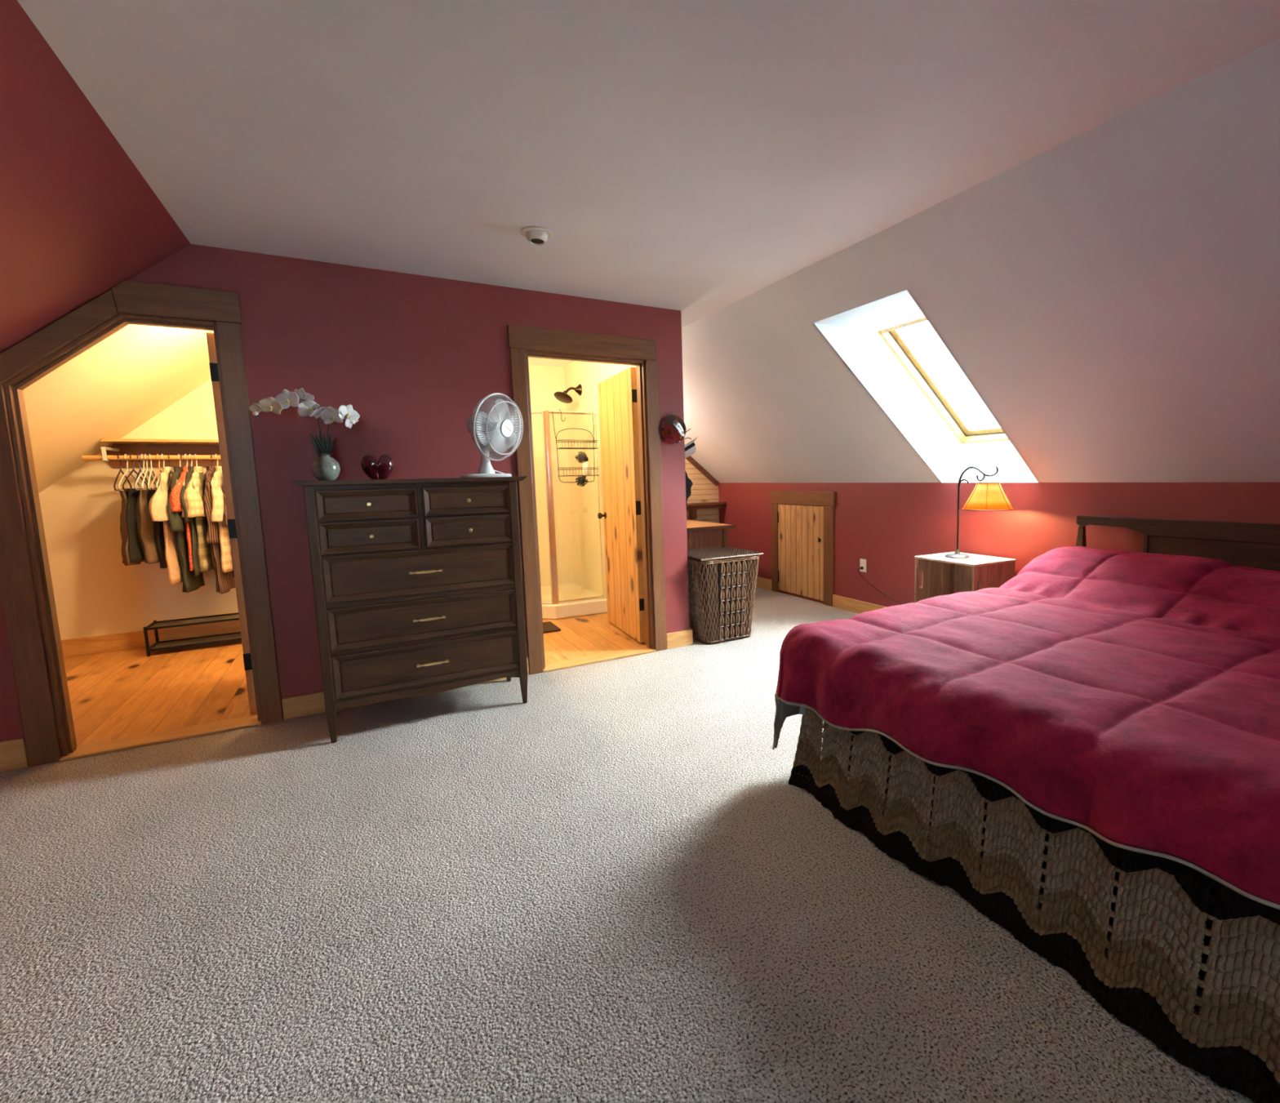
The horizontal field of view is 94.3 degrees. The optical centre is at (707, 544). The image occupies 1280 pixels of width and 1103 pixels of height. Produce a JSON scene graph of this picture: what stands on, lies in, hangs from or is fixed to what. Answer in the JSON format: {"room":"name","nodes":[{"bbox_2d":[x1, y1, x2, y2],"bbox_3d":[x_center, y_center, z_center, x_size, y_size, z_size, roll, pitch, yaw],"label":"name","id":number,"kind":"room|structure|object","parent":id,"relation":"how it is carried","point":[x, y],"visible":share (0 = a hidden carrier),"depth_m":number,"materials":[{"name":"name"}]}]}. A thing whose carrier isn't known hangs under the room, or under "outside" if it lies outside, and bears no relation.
{"room":"bedroom","nodes":[
{"label":"bedroom","id":0,"kind":"room"},
{"bbox_2d":[0,0,213,493],"bbox_3d":[-2.134,-0.612,0.834,1.535,1.292,8.560,-5,8,-30],"label":"wall","id":1,"kind":"structure","parent":0,"point":[79,220],"depth_m":2.32,"materials":[{"name":"red paint"}]},
{"bbox_2d":[0,244,688,757],"bbox_3d":[-1.965,-0.289,3.272,4.108,2.385,0.120,-5,8,-30],"label":"wall","id":2,"kind":"structure","parent":0,"point":[415,356],"depth_m":3.20,"materials":[{"name":"red paint"}]},
{"bbox_2d":[0,737,28,772],"bbox_3d":[-3.374,0.965,2.494,0.687,0.135,0.017,-5,8,-30],"label":"baseboard","id":3,"kind":"structure","parent":2,"relation":"attached to","point":[13,753],"depth_m":2.64,"materials":[{"name":"brown wood"}]},
{"bbox_2d":[0,280,283,766],"bbox_3d":[-2.903,-0.151,3.152,0.947,2.180,0.884,-5,8,-30],"label":"door frame","id":4,"kind":"structure","parent":2,"relation":"in","point":[222,309],"depth_m":2.70,"materials":[{"name":"brown wood"}]},
{"bbox_2d":[59,714,261,761],"bbox_3d":[-2.691,0.957,2.957,0.747,0.014,0.150,-5,8,-30],"label":"threshold","id":5,"kind":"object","parent":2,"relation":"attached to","point":[118,744],"depth_m":2.92,"materials":[{"name":"brown wood"}]},
{"bbox_2d":[281,657,528,719],"bbox_3d":[-1.705,0.826,3.459,1.286,0.115,0.017,-5,8,-30],"label":"baseboard","id":6,"kind":"structure","parent":2,"relation":"attached to","point":[306,704],"depth_m":3.18,"materials":[{"name":"brown wood"}]},
{"bbox_2d":[506,324,666,674],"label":"door","id":7,"kind":"structure","parent":2,"relation":"in","point":[624,402],"depth_m":4.14,"materials":[{"name":"brown wood"}]},
{"bbox_2d":[542,645,656,672],"bbox_3d":[-0.753,0.785,4.077,0.804,0.014,0.150,-5,8,-30],"label":"threshold","id":8,"kind":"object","parent":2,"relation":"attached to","point":[552,666],"depth_m":4.05,"materials":[{"name":"brown wood"}]},
{"bbox_2d":[660,414,685,444],"bbox_3d":[-0.244,-0.803,4.127,0.198,0.198,0.050,-5,8,-30],"label":"wall plate","id":9,"kind":"object","parent":2,"relation":"attached to","point":[673,428],"visible":1,"depth_m":4.11,"materials":[{"name":"ceramic"}]},
{"bbox_2d":[666,628,693,648],"bbox_3d":[-0.806,0.588,5.342,0.213,0.115,2.388,-5,8,-30],"label":"baseboard","id":10,"kind":"structure","parent":2,"relation":"attached to","point":[684,637],"depth_m":4.32,"materials":[{"name":"brown wood"}]},
{"bbox_2d":[38,364,719,639],"bbox_3d":[-2.406,-0.539,5.723,5.830,2.435,0.100,-5,8,-30],"label":"wall","id":11,"kind":"structure","parent":0,"point":[95,593],"depth_m":4.56,"materials":[{"name":"beige paint"}]},
{"bbox_2d":[61,619,240,657],"bbox_3d":[-3.872,0.691,4.921,2.271,0.131,0.017,-5,8,-30],"label":"baseboard","id":12,"kind":"structure","parent":11,"relation":"attached to","point":[130,640],"depth_m":4.58,"materials":[{"name":"brown wood"}]},
{"bbox_2d":[99,438,221,466],"bbox_3d":[-3.648,-0.730,4.734,1.852,0.195,0.308,-5,8,-30],"label":"closet shelf","id":13,"kind":"object","parent":11,"relation":"attached to","point":[128,446],"visible":0.36,"depth_m":4.53,"materials":[{"name":"brown wood"}]},
{"bbox_2d":[685,455,719,485],"bbox_3d":[-0.540,-1.277,6.686,1.522,1.268,0.034,-5,8,-30],"label":"trim","id":14,"kind":"structure","parent":11,"relation":"attached to","point":[690,459],"depth_m":6.99,"materials":[{"name":"brown wood"}]},
{"bbox_2d":[686,502,725,519],"bbox_3d":[-0.269,-0.378,6.853,1.022,0.189,0.178,-5,8,-30],"label":"shelf","id":15,"kind":"object","parent":11,"relation":"attached to","point":[691,507],"visible":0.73,"depth_m":6.90,"materials":[{"name":"brown wood"}]},
{"bbox_2d":[564,360,635,595],"bbox_3d":[-0.864,-0.552,5.323,0.120,2.385,2.340,-5,8,-30],"label":"wall","id":16,"kind":"structure","parent":0,"point":[584,508],"depth_m":5.77,"materials":[{"name":"beige paint"}]},
{"bbox_2d":[554,383,582,403],"bbox_3d":[-1.328,-1.439,5.604,0.263,0.187,0.182,-5,8,-30],"label":"shower","id":17,"kind":"object","parent":16,"relation":"attached to","point":[562,397],"visible":1,"depth_m":5.60,"materials":[{"name":"brown metal"}]},
{"bbox_2d":[684,428,697,457],"bbox_3d":[-0.183,-0.767,4.493,0.221,0.226,0.245,-5,8,-30],"label":"sun hat","id":18,"kind":"object","parent":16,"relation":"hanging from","point":[690,447],"visible":0.62,"depth_m":4.44,"materials":[{"name":"white fabric"}]},
{"bbox_2d":[0,586,1254,1102],"bbox_3d":[-0.202,1.042,2.151,5.830,0.084,8.580,-5,8,-30],"label":"floor","id":19,"kind":"structure","parent":0,"point":[611,884],"depth_m":1.68,"materials":[{"name":"carpet"}]},
{"bbox_2d":[143,612,241,656],"bbox_3d":[-3.831,0.674,4.669,0.866,0.221,0.256,-5,8,-30],"label":"shoe rack","id":20,"kind":"object","parent":19,"relation":"on","point":[196,641],"visible":0.53,"depth_m":4.56,"materials":[{"name":"black metal"}]},
{"bbox_2d":[149,613,239,627],"bbox_3d":[-3.833,0.583,4.658,0.830,0.004,0.224,-5,8,-30],"label":"shelf","id":21,"kind":"object","parent":20,"relation":"attached to","point":[223,617],"depth_m":4.57,"materials":[{"name":"grey"}]},
{"bbox_2d":[152,632,241,648],"bbox_3d":[-3.830,0.742,4.676,0.830,0.004,0.224,-5,8,-30],"label":"shelf","id":22,"kind":"object","parent":20,"relation":"attached to","point":[196,641],"depth_m":4.59,"materials":[{"name":"grey metal"}]},
{"bbox_2d":[291,475,527,742],"bbox_3d":[-1.528,0.276,3.191,1.048,1.262,0.500,-5,8,-30],"label":"dresser","id":23,"kind":"object","parent":19,"relation":"on","point":[417,583],"visible":1,"depth_m":2.96,"materials":[{"name":"brown wood"}]},
{"bbox_2d":[311,453,340,479],"bbox_3d":[-1.881,-0.380,2.905,0.124,0.129,0.124,-5,8,-30],"label":"vase","id":24,"kind":"object","parent":23,"relation":"on","point":[325,467],"visible":0.88,"depth_m":2.87,"materials":[{"name":"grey ceramic"}]},
{"bbox_2d":[248,387,359,457],"bbox_3d":[-1.917,-0.576,2.829,0.439,0.338,0.128,-5,8,-30],"label":"orchid","id":25,"kind":"object","parent":24,"relation":"on","point":[282,401],"visible":0.96,"depth_m":2.83,"materials":[{"name":"grey plant"}]},
{"bbox_2d":[360,454,394,479],"bbox_3d":[-1.687,-0.395,3.017,0.148,0.126,0.092,-5,8,-30],"label":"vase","id":26,"kind":"object","parent":23,"relation":"on","point":[383,468],"visible":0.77,"depth_m":2.99,"materials":[{"name":"red ceramic"}]},
{"bbox_2d":[461,392,523,477],"bbox_3d":[-1.212,-0.600,3.269,0.278,0.454,0.368,1,7,21],"label":"desk fan","id":27,"kind":"object","parent":23,"relation":"on","point":[499,437],"visible":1,"depth_m":3.21,"materials":[{"name":"grey plastic"}]},
{"bbox_2d":[542,621,560,633],"bbox_3d":[-1.522,0.707,4.832,0.555,0.017,0.315,-5,8,-30],"label":"bath mat","id":28,"kind":"object","parent":19,"relation":"on","point":[548,627],"visible":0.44,"depth_m":4.87,"materials":[{"name":"brown fabric"}]},
{"bbox_2d":[531,410,607,619],"bbox_3d":[-1.591,-0.286,5.561,0.935,1.824,1.034,-5,8,-30],"label":"shower stall","id":29,"kind":"object","parent":19,"relation":"on","point":[562,601],"visible":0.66,"depth_m":5.26,"materials":[{"name":"beige plastic"}]},
{"bbox_2d":[551,411,599,482],"bbox_3d":[-1.137,-0.841,5.104,0.365,0.608,0.106,-5,8,-30],"label":"shower caddy","id":30,"kind":"object","parent":29,"relation":"hanging from","point":[593,440],"visible":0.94,"depth_m":5.11,"materials":[{"name":"black metal"}]},
{"bbox_2d":[555,440,597,448],"bbox_3d":[-1.131,-0.864,5.104,0.339,0.073,0.106,-5,8,-30],"label":"basket","id":31,"kind":"object","parent":30,"relation":"on","point":[560,441],"depth_m":5.09,"materials":[{"name":"black metal"}]},
{"bbox_2d":[557,466,599,476],"bbox_3d":[-1.126,-0.630,5.132,0.339,0.073,0.106,-5,8,-30],"label":"basket","id":32,"kind":"object","parent":30,"relation":"on","point":[592,467],"depth_m":5.11,"materials":[{"name":"black metal"}]},
{"bbox_2d":[575,451,586,462],"bbox_3d":[-1.103,-0.758,5.133,0.106,0.106,0.103,-5,8,-30],"label":"bath puff","id":33,"kind":"object","parent":30,"relation":"hanging from","point":[581,457],"visible":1,"depth_m":5.11,"materials":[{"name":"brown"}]},
{"bbox_2d":[575,474,588,486],"bbox_3d":[-1.090,-0.552,5.086,0.109,0.111,0.110,-5,8,-30],"label":"bath puff","id":34,"kind":"object","parent":30,"relation":"hanging from","point":[581,480],"visible":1,"depth_m":5.07,"materials":[{"name":"black"}]},
{"bbox_2d":[582,457,591,475],"bbox_3d":[-1.064,-0.684,5.163,0.068,0.155,0.068,-5,8,-30],"label":"shampoo bottle","id":35,"kind":"object","parent":30,"relation":"in","point":[586,464],"visible":0.92,"depth_m":5.14,"materials":[{"name":"beige plastic"}]},
{"bbox_2d":[686,520,735,549],"bbox_3d":[-0.326,0.150,6.325,0.835,0.737,1.025,-5,8,-30],"label":"base cabinet","id":36,"kind":"object","parent":19,"relation":"on","point":[700,534],"visible":0.27,"depth_m":5.97,"materials":[{"name":"brown wood"}]},
{"bbox_2d":[687,546,763,644],"bbox_3d":[0.056,0.382,4.590,0.540,0.653,0.556,-5,8,-30],"label":"wicker hamper","id":37,"kind":"object","parent":19,"relation":"on","point":[722,580],"visible":0.81,"depth_m":4.38,"materials":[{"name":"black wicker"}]},
{"bbox_2d":[914,551,1016,602],"bbox_3d":[1.743,0.413,4.043,0.408,0.652,0.488,-5,7,-27],"label":"nightstand","id":38,"kind":"object","parent":19,"relation":"on","point":[941,575],"visible":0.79,"depth_m":4.14,"materials":[{"name":"brown wood"}]},
{"bbox_2d":[857,466,1013,604],"bbox_3d":[1.637,0.058,4.438,0.305,1.261,1.528,-3,7,-17],"label":"bedside lamp","id":39,"kind":"object","parent":38,"relation":"on","point":[988,495],"visible":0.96,"depth_m":3.74,"materials":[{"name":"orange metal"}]},
{"bbox_2d":[847,515,1279,989],"bbox_3d":[1.800,0.475,2.162,2.122,0.962,1.994,-5,8,-30],"label":"bed","id":40,"kind":"object","parent":19,"relation":"on","point":[1256,545],"visible":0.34,"depth_m":2.90,"materials":[{"name":"brown wood"}]},
{"bbox_2d":[772,546,1279,909],"bbox_3d":[1.645,0.509,2.128,2.260,0.718,2.030,-5,8,-30],"label":"comforter","id":41,"kind":"object","parent":40,"relation":"on","point":[1133,699],"visible":0.99,"depth_m":1.71,"materials":[{"name":"red fabric"}]},
{"bbox_2d":[788,705,1279,1102],"bbox_3d":[0.788,0.793,1.602,0.088,0.504,1.767,-5,8,-30],"label":"bed skirt","id":42,"kind":"object","parent":40,"relation":"attached to","point":[1148,980],"visible":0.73,"depth_m":1.40,"materials":[{"name":"beige fabric"}]},
{"bbox_2d":[17,0,1279,366],"bbox_3d":[-0.279,-1.397,1.900,2.851,0.060,8.660,-5,8,-30],"label":"ceiling","id":43,"kind":"structure","parent":0,"point":[693,157],"depth_m":1.86,"materials":[{"name":"paint"}]},
{"bbox_2d":[520,226,553,245],"bbox_3d":[-0.799,-1.434,2.760,0.148,0.049,0.148,-5,8,-30],"label":"smoke detector","id":44,"kind":"object","parent":43,"relation":"in","point":[537,236],"visible":1,"depth_m":2.73,"materials":[{"name":"beige plastic"}]},
{"bbox_2d":[684,471,693,505],"bbox_3d":[-0.202,-0.430,4.525,0.178,0.300,0.110,-5,8,-30],"label":"jacket","id":45,"kind":"object","parent":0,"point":[689,483],"visible":0.23,"depth_m":4.50,"materials":[{"name":"black fabric"}]},
{"bbox_2d":[681,37,1279,482],"bbox_3d":[1.621,-0.938,3.063,1.520,1.263,8.660,-5,8,-30],"label":"sloped ceiling","id":46,"kind":"structure","parent":0,"point":[1111,294],"depth_m":2.70,"materials":[{"name":"white paint"}]},
{"bbox_2d":[812,288,1040,482],"bbox_3d":[1.538,-0.981,3.800,1.597,1.206,0.792,-5,8,-30],"label":"window","id":47,"kind":"structure","parent":46,"relation":"in","point":[873,340],"depth_m":4.08,"materials":[{"name":"white paint"}]},
{"bbox_2d":[718,482,1279,606],"bbox_3d":[2.308,0.227,3.587,0.060,1.203,8.660,-5,8,-30],"label":"wall","id":48,"kind":"structure","parent":0,"point":[886,525],"depth_m":4.32,"materials":[{"name":"red paint"}]},
{"bbox_2d":[755,576,772,590],"bbox_3d":[0.418,0.391,6.803,0.017,0.115,1.078,-5,8,-30],"label":"baseboard","id":49,"kind":"structure","parent":48,"relation":"attached to","point":[763,583],"depth_m":6.45,"materials":[{"name":"brown wood"}]},
{"bbox_2d":[770,490,835,606],"bbox_3d":[0.920,0.009,5.860,0.033,1.070,0.964,-5,8,-30],"label":"door","id":50,"kind":"structure","parent":48,"relation":"in","point":[802,535],"depth_m":5.82,"materials":[{"name":"brown wood"}]},
{"bbox_2d":[832,594,887,613],"bbox_3d":[2.814,0.814,2.721,0.017,0.115,6.518,-5,8,-30],"label":"baseboard","id":51,"kind":"structure","parent":48,"relation":"attached to","point":[839,602],"depth_m":5.28,"materials":[{"name":"brown wood"}]},
{"bbox_2d":[859,558,866,572],"bbox_3d":[1.355,0.184,5.159,0.008,0.114,0.074,-5,8,-30],"label":"wall outlet","id":52,"kind":"object","parent":48,"relation":"attached to","point":[862,562],"visible":1,"depth_m":5.15,"materials":[{"name":"beige plastic"}]},
{"bbox_3d":[-2.304,-0.417,4.433,0.100,2.385,2.240,-5,8,-30],"label":"wall","id":53,"kind":"structure","parent":0,"visible":0},
{"bbox_2d":[81,446,220,461],"bbox_3d":[-3.648,-0.718,4.716,1.873,0.099,0.286,-5,8,-30],"label":"closet rod","id":54,"kind":"object","parent":53,"relation":"attached to","point":[104,457],"visible":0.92,"depth_m":4.30,"materials":[{"name":"brown wood"}]},
{"bbox_2d":[113,453,132,490],"bbox_3d":[-4.232,-0.519,4.257,0.008,0.262,0.434,-6,8,-33],"label":"hanger","id":55,"kind":"object","parent":54,"relation":"hanging from","point":[118,455],"visible":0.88,"depth_m":4.23,"materials":[{"name":"black plastic"}]},
{"bbox_2d":[118,488,144,565],"bbox_3d":[-4.211,-0.132,4.297,0.131,0.547,0.352,-6,8,-36],"label":"trousers","id":56,"kind":"object","parent":55,"relation":"hanging from","point":[123,526],"visible":0.47,"depth_m":4.18,"materials":[{"name":"grey fabric"}]},
{"bbox_2d":[118,453,140,490],"bbox_3d":[-4.201,-0.522,4.275,0.009,0.262,0.434,-5,8,-30],"label":"hanger","id":57,"kind":"object","parent":54,"relation":"hanging from","point":[125,455],"visible":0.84,"depth_m":4.25,"materials":[{"name":"grey plastic"}]},
{"bbox_2d":[122,453,147,490],"bbox_3d":[-4.174,-0.525,4.291,0.008,0.262,0.434,-5,7,-26],"label":"hanger","id":58,"kind":"object","parent":54,"relation":"hanging from","point":[131,455],"visible":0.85,"depth_m":4.26,"materials":[{"name":"black"}]},
{"bbox_2d":[125,488,143,562],"bbox_3d":[-4.170,-0.145,4.311,0.112,0.526,0.349,-4,7,-23],"label":"trousers","id":59,"kind":"object","parent":58,"relation":"hanging from","point":[135,553],"visible":0.49,"depth_m":4.21,"materials":[{"name":"black fabric"}]},
{"bbox_2d":[133,453,150,490],"bbox_3d":[-4.143,-0.527,4.309,0.008,0.262,0.434,-6,8,-33],"label":"hanger","id":60,"kind":"object","parent":54,"relation":"hanging from","point":[138,455],"visible":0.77,"depth_m":4.29,"materials":[{"name":"blue"}]},
{"bbox_2d":[134,453,156,490],"bbox_3d":[-4.125,-0.529,4.319,0.008,0.262,0.434,-5,8,-28],"label":"hanger","id":61,"kind":"object","parent":54,"relation":"hanging from","point":[141,455],"visible":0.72,"depth_m":4.29,"materials":[{"name":"grey plastic"}]},
{"bbox_2d":[135,488,159,564],"bbox_3d":[-4.124,-0.142,4.359,0.140,0.545,0.348,-6,8,-37],"label":"trousers","id":62,"kind":"object","parent":61,"relation":"hanging from","point":[145,526],"visible":0.66,"depth_m":4.24,"materials":[{"name":"brown fabric"}]},
{"bbox_2d":[142,453,155,489],"bbox_3d":[-4.109,-0.530,4.328,0.008,0.262,0.434,-6,8,-33],"label":"hanger","id":63,"kind":"object","parent":54,"relation":"hanging from","point":[147,469],"visible":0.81,"depth_m":4.30,"materials":[{"name":"grey plastic"}]},
{"bbox_2d":[147,453,159,489],"bbox_3d":[-4.088,-0.532,4.340,0.009,0.262,0.434,-6,8,-35],"label":"hanger","id":64,"kind":"object","parent":54,"relation":"hanging from","point":[149,455],"visible":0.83,"depth_m":4.31,"materials":[{"name":"grey plastic"}]},
{"bbox_2d":[147,488,167,568],"bbox_3d":[-4.057,-0.127,4.392,0.101,0.585,0.353,-5,8,-30],"label":"trousers","id":65,"kind":"object","parent":64,"relation":"hanging from","point":[158,531],"visible":0.35,"depth_m":4.28,"materials":[{"name":"black fabric"}]},
{"bbox_2d":[151,453,161,489],"bbox_3d":[-4.051,-0.536,4.362,0.008,0.262,0.434,-5,8,-29],"label":"hanger","id":66,"kind":"object","parent":54,"relation":"hanging from","point":[159,469],"visible":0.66,"depth_m":4.31,"materials":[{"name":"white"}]},
{"bbox_2d":[155,453,164,488],"bbox_3d":[-4.029,-0.538,4.375,0.008,0.262,0.434,-5,8,-29],"label":"hanger","id":67,"kind":"object","parent":54,"relation":"hanging from","point":[162,455],"visible":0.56,"depth_m":4.26,"materials":[{"name":"grey plastic"}]},
{"bbox_2d":[167,453,171,489],"bbox_3d":[-3.997,-0.540,4.393,0.008,0.262,0.434,-6,8,-35],"label":"hanger","id":68,"kind":"object","parent":54,"relation":"hanging from","point":[168,454],"visible":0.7,"depth_m":4.30,"materials":[{"name":"black"}]},
{"bbox_2d":[148,466,182,584],"bbox_3d":[-4.012,-0.151,4.419,0.141,0.852,0.595,-5,8,-30],"label":"shirt","id":69,"kind":"object","parent":68,"relation":"hanging from","point":[157,505],"visible":0.51,"depth_m":4.25,"materials":[{"name":"fabric"}]},
{"bbox_2d":[174,453,184,484],"bbox_3d":[-3.932,-0.546,4.431,0.008,0.262,0.434,-5,7,-26],"label":"hanger","id":70,"kind":"object","parent":54,"relation":"hanging from","point":[181,455],"visible":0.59,"depth_m":4.40,"materials":[{"name":"black"}]},
{"bbox_2d":[167,466,204,592],"bbox_3d":[-3.947,-0.121,4.466,0.092,0.926,0.600,-5,8,-30],"label":"shirt","id":71,"kind":"object","parent":70,"relation":"hanging from","point":[191,582],"visible":0.48,"depth_m":4.32,"materials":[{"name":"green fabric"}]},
{"bbox_2d":[182,453,192,485],"bbox_3d":[-3.892,-0.550,4.454,0.008,0.262,0.434,-4,7,-26],"label":"hanger","id":72,"kind":"object","parent":54,"relation":"hanging from","point":[189,455],"visible":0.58,"depth_m":4.42,"materials":[{"name":"grey plastic"}]},
{"bbox_2d":[179,466,210,575],"bbox_3d":[-3.890,-0.190,4.497,0.080,0.797,0.599,-5,8,-30],"label":"shirt","id":73,"kind":"object","parent":72,"relation":"hanging from","point":[188,474],"visible":0.37,"depth_m":4.32,"materials":[{"name":"fabric"}]},
{"bbox_2d":[194,453,197,488],"bbox_3d":[-3.865,-0.552,4.469,0.009,0.262,0.434,-6,8,-34],"label":"hanger","id":74,"kind":"object","parent":54,"relation":"hanging from","point":[195,455],"visible":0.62,"depth_m":4.44,"materials":[{"name":"grey plastic"}]},
{"bbox_2d":[181,466,213,572],"bbox_3d":[-3.863,-0.202,4.508,0.142,0.778,0.599,-5,8,-30],"label":"shirt","id":75,"kind":"object","parent":74,"relation":"hanging from","point":[193,496],"visible":0.71,"depth_m":4.34,"materials":[{"name":"beige fabric"}]},
{"bbox_2d":[210,453,213,488],"bbox_3d":[-3.784,-0.559,4.516,0.008,0.262,0.434,-6,8,-33],"label":"hanger","id":76,"kind":"object","parent":54,"relation":"hanging from","point":[211,454],"visible":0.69,"depth_m":4.45,"materials":[{"name":"black"}]},
{"bbox_2d":[203,466,235,594],"bbox_3d":[-3.779,-0.120,4.560,0.097,0.956,0.596,-5,8,-30],"label":"shirt","id":77,"kind":"object","parent":76,"relation":"hanging from","point":[225,581],"visible":0.48,"depth_m":4.40,"materials":[{"name":"brown fabric"}]},
{"bbox_2d":[210,453,217,486],"bbox_3d":[-3.760,-0.561,4.530,0.008,0.262,0.434,-4,7,-26],"label":"hanger","id":78,"kind":"object","parent":54,"relation":"hanging from","point":[215,455],"visible":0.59,"depth_m":4.50,"materials":[{"name":"grey plastic"}]},
{"bbox_2d":[210,466,232,572],"bbox_3d":[-3.737,-0.203,4.580,0.124,0.797,0.598,-5,8,-30],"label":"shirt","id":79,"kind":"object","parent":78,"relation":"hanging from","point":[217,487],"visible":0.55,"depth_m":4.40,"materials":[{"name":"beige fabric"}]},
{"bbox_2d":[222,488,234,577],"bbox_3d":[-3.685,-0.183,4.616,0.107,0.848,0.595,-5,8,-30],"label":"shirt","id":80,"kind":"object","parent":54,"relation":"hanging from","point":[224,523],"visible":0.1,"depth_m":4.36,"materials":[{"name":"brown fabric"}]},
{"label":"hanger","id":81,"kind":"object","parent":54,"relation":"hanging from","visible":0},
{"bbox_2d":[169,466,193,570],"bbox_3d":[-3.924,-0.203,4.475,0.124,0.765,0.593,-5,8,-30],"label":"shirt","id":82,"kind":"object","parent":81,"relation":"hanging from","point":[175,504],"visible":0.38,"depth_m":4.29,"materials":[{"name":"orange fabric"}]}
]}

